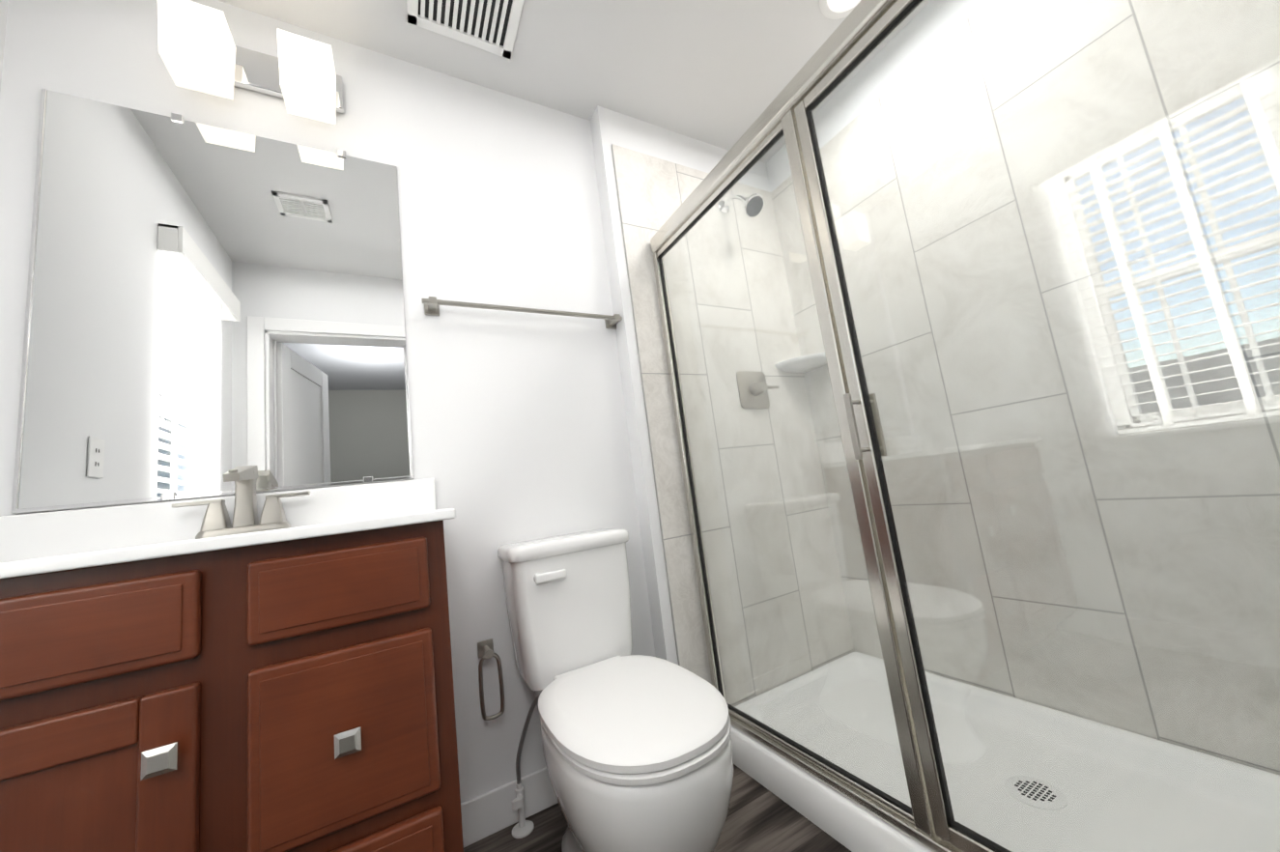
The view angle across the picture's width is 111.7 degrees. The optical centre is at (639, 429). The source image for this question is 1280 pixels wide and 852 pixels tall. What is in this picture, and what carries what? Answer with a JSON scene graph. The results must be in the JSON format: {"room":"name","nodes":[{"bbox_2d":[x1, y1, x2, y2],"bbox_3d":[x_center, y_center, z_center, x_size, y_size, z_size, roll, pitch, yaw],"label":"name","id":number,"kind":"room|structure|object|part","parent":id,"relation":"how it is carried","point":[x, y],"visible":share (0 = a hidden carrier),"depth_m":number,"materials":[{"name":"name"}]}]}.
{"room":"bathroom","nodes":[
{"label":"bathroom","id":0,"kind":"room"},
{"bbox_2d":[0,0,8,93],"bbox_3d":[-1.056,-0.183,0.128,0.140,2.440,1.740,-3,-9,-29],"label":"wall","id":1,"kind":"structure","parent":0,"point":[3,12],"depth_m":1.03,"materials":[{"name":"white paint"}]},
{"bbox_2d":[0,0,655,803],"bbox_3d":[-0.358,-0.073,1.572,2.750,2.440,0.140,-3,-9,-29],"label":"wall","id":2,"kind":"structure","parent":0,"point":[518,427],"depth_m":1.41,"materials":[{"name":"white paint"}]},
{"bbox_2d":[11,88,414,513],"bbox_3d":[-1.054,-0.344,1.160,0.749,1.029,0.011,-3,-9,-29],"label":"mirror","id":3,"kind":"object","parent":2,"relation":"attached to","point":[208,307],"visible":1,"depth_m":1.12,"materials":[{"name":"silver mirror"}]},
{"bbox_2d":[0,477,436,570],"bbox_3d":[-0.984,0.212,1.076,0.865,0.100,0.021,-3,-9,-29],"label":"backsplash","id":4,"kind":"structure","parent":2,"relation":"attached to","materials":[{"name":"white stone"}]},
{"bbox_2d":[157,0,343,124],"bbox_3d":[-1.063,-1.009,1.210,0.380,0.213,0.153,-3,-9,-29],"label":"sconce","id":5,"kind":"object","parent":2,"relation":"attached to","point":[199,50],"visible":1,"depth_m":1.18,"materials":[{"name":"white glass"}]},
{"bbox_2d":[477,638,504,720],"bbox_3d":[-0.433,0.716,1.245,0.065,0.195,0.070,-3,-9,-29],"label":"paper holder","id":6,"kind":"object","parent":2,"relation":"attached to","point":[485,649],"visible":1,"depth_m":1.22,"materials":[{"name":"silver metal"}]},
{"bbox_2d":[460,767,557,847],"bbox_3d":[-0.199,1.061,1.326,0.670,0.105,0.030,-3,-9,-29],"label":"baseboard","id":7,"kind":"structure","parent":2,"relation":"attached to","point":[486,814],"depth_m":1.20,"materials":[{"name":"white"}]},
{"bbox_2d":[421,296,622,329],"bbox_3d":[-0.375,-0.405,1.510,0.690,0.044,0.066,-3,-9,-29],"label":"towel rail","id":8,"kind":"object","parent":2,"relation":"attached to","point":[432,304],"visible":0.9,"depth_m":1.45,"materials":[{"name":"silver metal"}]},
{"bbox_2d":[218,0,931,163],"bbox_3d":[-0.107,-1.477,0.992,2.750,0.100,1.880,-3,-9,-29],"label":"ceiling","id":9,"kind":"structure","parent":0,"point":[722,73],"depth_m":1.55,"materials":[{"name":"white paint"}]},
{"bbox_2d":[406,0,523,58],"bbox_3d":[-0.520,-1.323,1.306,0.320,0.012,0.320,-3,-9,-29],"label":"fan","id":10,"kind":"object","parent":9,"relation":"attached to","point":[491,26],"visible":1,"depth_m":1.38,"materials":[{"name":"white plastic"}]},
{"bbox_2d":[819,0,861,19],"bbox_3d":[0.694,-1.461,1.437,0.190,0.008,0.190,-3,-9,-29],"label":"recessed light","id":11,"kind":"object","parent":9,"relation":"in","point":[828,10],"depth_m":1.49,"materials":[{"name":"white plastic"}]},
{"bbox_3d":[0.694,-1.463,1.437,0.132,0.003,0.132,-3,-9,-29],"label":"recessed ceiling light lens","id":12,"kind":"part","parent":11,"relation":"part of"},
{"bbox_2d":[463,764,851,851],"bbox_3d":[0.209,1.020,0.648,2.750,0.100,1.880,-3,-9,-29],"label":"floor","id":13,"kind":"structure","parent":0,"point":[760,817],"depth_m":1.15,"materials":[{"name":"brown wood"}]},
{"bbox_2d":[0,465,463,851],"bbox_3d":[-0.801,0.573,0.779,0.865,1.066,0.578,-3,-9,-29],"label":"bathroom vanity","id":14,"kind":"object","parent":13,"relation":"on","point":[245,668],"visible":0.98,"depth_m":0.65,"materials":[{"name":"brown wood"}]},
{"bbox_3d":[-0.815,0.650,0.475,0.373,0.444,0.010,-3,-9,-29],"label":"door panel","id":15,"kind":"part","parent":14,"relation":"part of","materials":[{"name":"brown wood"}]},
{"bbox_3d":[-0.813,0.649,0.470,0.485,0.556,0.020,-3,-9,-29],"label":"door frame","id":16,"kind":"part","parent":14,"relation":"part of","materials":[{"name":"brown wood"}]},
{"bbox_2d":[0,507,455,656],"bbox_3d":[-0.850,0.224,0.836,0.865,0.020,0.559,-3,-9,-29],"label":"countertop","id":17,"kind":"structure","parent":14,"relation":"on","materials":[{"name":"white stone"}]},
{"bbox_2d":[170,465,311,541],"bbox_3d":[-0.924,0.161,1.004,0.246,0.165,0.132,-3,-9,-29],"label":"faucet","id":18,"kind":"object","parent":17,"relation":"on","point":[216,522],"depth_m":1.02,"materials":[{"name":"silver metal"}]},
{"bbox_2d":[497,528,733,851],"bbox_3d":[-0.078,0.668,1.064,0.394,0.777,0.713,-3,-9,-29],"label":"toilet","id":19,"kind":"object","parent":13,"relation":"on","point":[638,753],"visible":1,"depth_m":0.93,"materials":[{"name":"white ceramic"}]},
{"bbox_3d":[-0.247,0.406,1.200,0.089,0.024,0.014,-3,-9,-29],"label":"lever","id":20,"kind":"part","parent":19,"relation":"part of","materials":[{"name":"white ceramic"}]},
{"bbox_3d":[-0.234,0.351,1.340,0.372,0.042,0.203,-3,-9,-29],"label":"tank lid","id":21,"kind":"part","parent":19,"relation":"part of","materials":[{"name":"white ceramic"}]},
{"bbox_3d":[-0.212,0.538,1.316,0.352,0.337,0.187,-3,-9,-29],"label":"tank","id":22,"kind":"part","parent":19,"relation":"part of","materials":[{"name":"white ceramic"}]},
{"bbox_3d":[-0.025,0.614,0.985,0.368,0.030,0.500,-3,-9,-29],"label":"seat lid","id":23,"kind":"part","parent":19,"relation":"part of","materials":[{"name":"white plastic"}]},
{"bbox_3d":[-0.021,0.637,0.980,0.366,0.017,0.502,-3,-9,-29],"label":"seat","id":24,"kind":"part","parent":19,"relation":"part of","materials":[{"name":"white plastic"}]},
{"bbox_2d":[730,651,1279,851],"bbox_3d":[0.937,0.883,1.026,0.800,0.090,1.500,-3,-9,-29],"label":"shower pan","id":25,"kind":"object","parent":13,"relation":"on","point":[850,825],"depth_m":1.11,"materials":[{"name":"white plastic"}]},
{"bbox_2d":[650,0,1279,851],"bbox_3d":[0.519,-0.022,0.986,0.100,1.781,1.498,-3,-9,-29],"label":"shower frame","id":26,"kind":"object","parent":25,"relation":"on","point":[865,29],"visible":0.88,"depth_m":0.90,"materials":[{"name":"clear glass"}]},
{"bbox_3d":[0.516,-0.009,0.992,0.100,0.150,0.014,-3,-9,-29],"label":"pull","id":27,"kind":"part","parent":26,"relation":"part of","materials":[{"name":"silver metal"}]},
{"bbox_2d":[590,105,770,664],"bbox_3d":[0.366,-0.126,1.850,0.930,2.440,0.080,-3,-9,-29],"label":"wall","id":28,"kind":"structure","parent":0,"point":[609,128],"depth_m":1.67,"materials":[{"name":"white paint"}]},
{"bbox_2d":[611,143,854,707],"bbox_3d":[0.411,-0.051,1.808,0.882,2.270,0.008,-3,-9,-29],"label":"wall tile","id":29,"kind":"structure","parent":28,"relation":"attached to","point":[653,193],"depth_m":1.76,"materials":[{"name":"grey tile"}]},
{"bbox_2d":[717,193,764,218],"bbox_3d":[0.437,-0.978,1.883,0.094,0.178,0.216,-3,-9,-29],"label":"shower head","id":30,"kind":"object","parent":29,"relation":"attached to","point":[724,210],"depth_m":1.82},
{"bbox_2d":[736,370,779,408],"bbox_3d":[0.510,-0.176,1.842,0.182,0.164,0.070,-3,-9,-29],"label":"shower valve","id":31,"kind":"object","parent":29,"relation":"attached to","point":[758,395],"depth_m":1.84,"materials":[{"name":"silver metal"}]},
{"bbox_2d":[766,0,987,192],"bbox_3d":[1.191,-0.285,1.452,0.140,2.440,1.880,-3,-9,-29],"label":"wall","id":32,"kind":"structure","parent":0,"point":[876,58],"depth_m":1.66,"materials":[{"name":"paint tile"},{"name":"grout"}]},
{"bbox_2d":[775,352,826,372],"bbox_3d":[0.735,-0.297,1.925,0.180,0.040,0.180,-3,-9,-29],"label":"corner shelf","id":33,"kind":"object","parent":32,"relation":"attached to","point":[799,368],"depth_m":1.92,"materials":[{"name":"white ceramic"}]},
{"bbox_2d":[770,0,1279,775],"bbox_3d":[1.156,-0.206,1.371,0.008,2.270,1.520,-3,-9,-29],"label":"wall tile","id":34,"kind":"structure","parent":32,"relation":"attached to","point":[1045,491],"depth_m":1.22,"materials":[{"name":"grey tile"}]}
]}

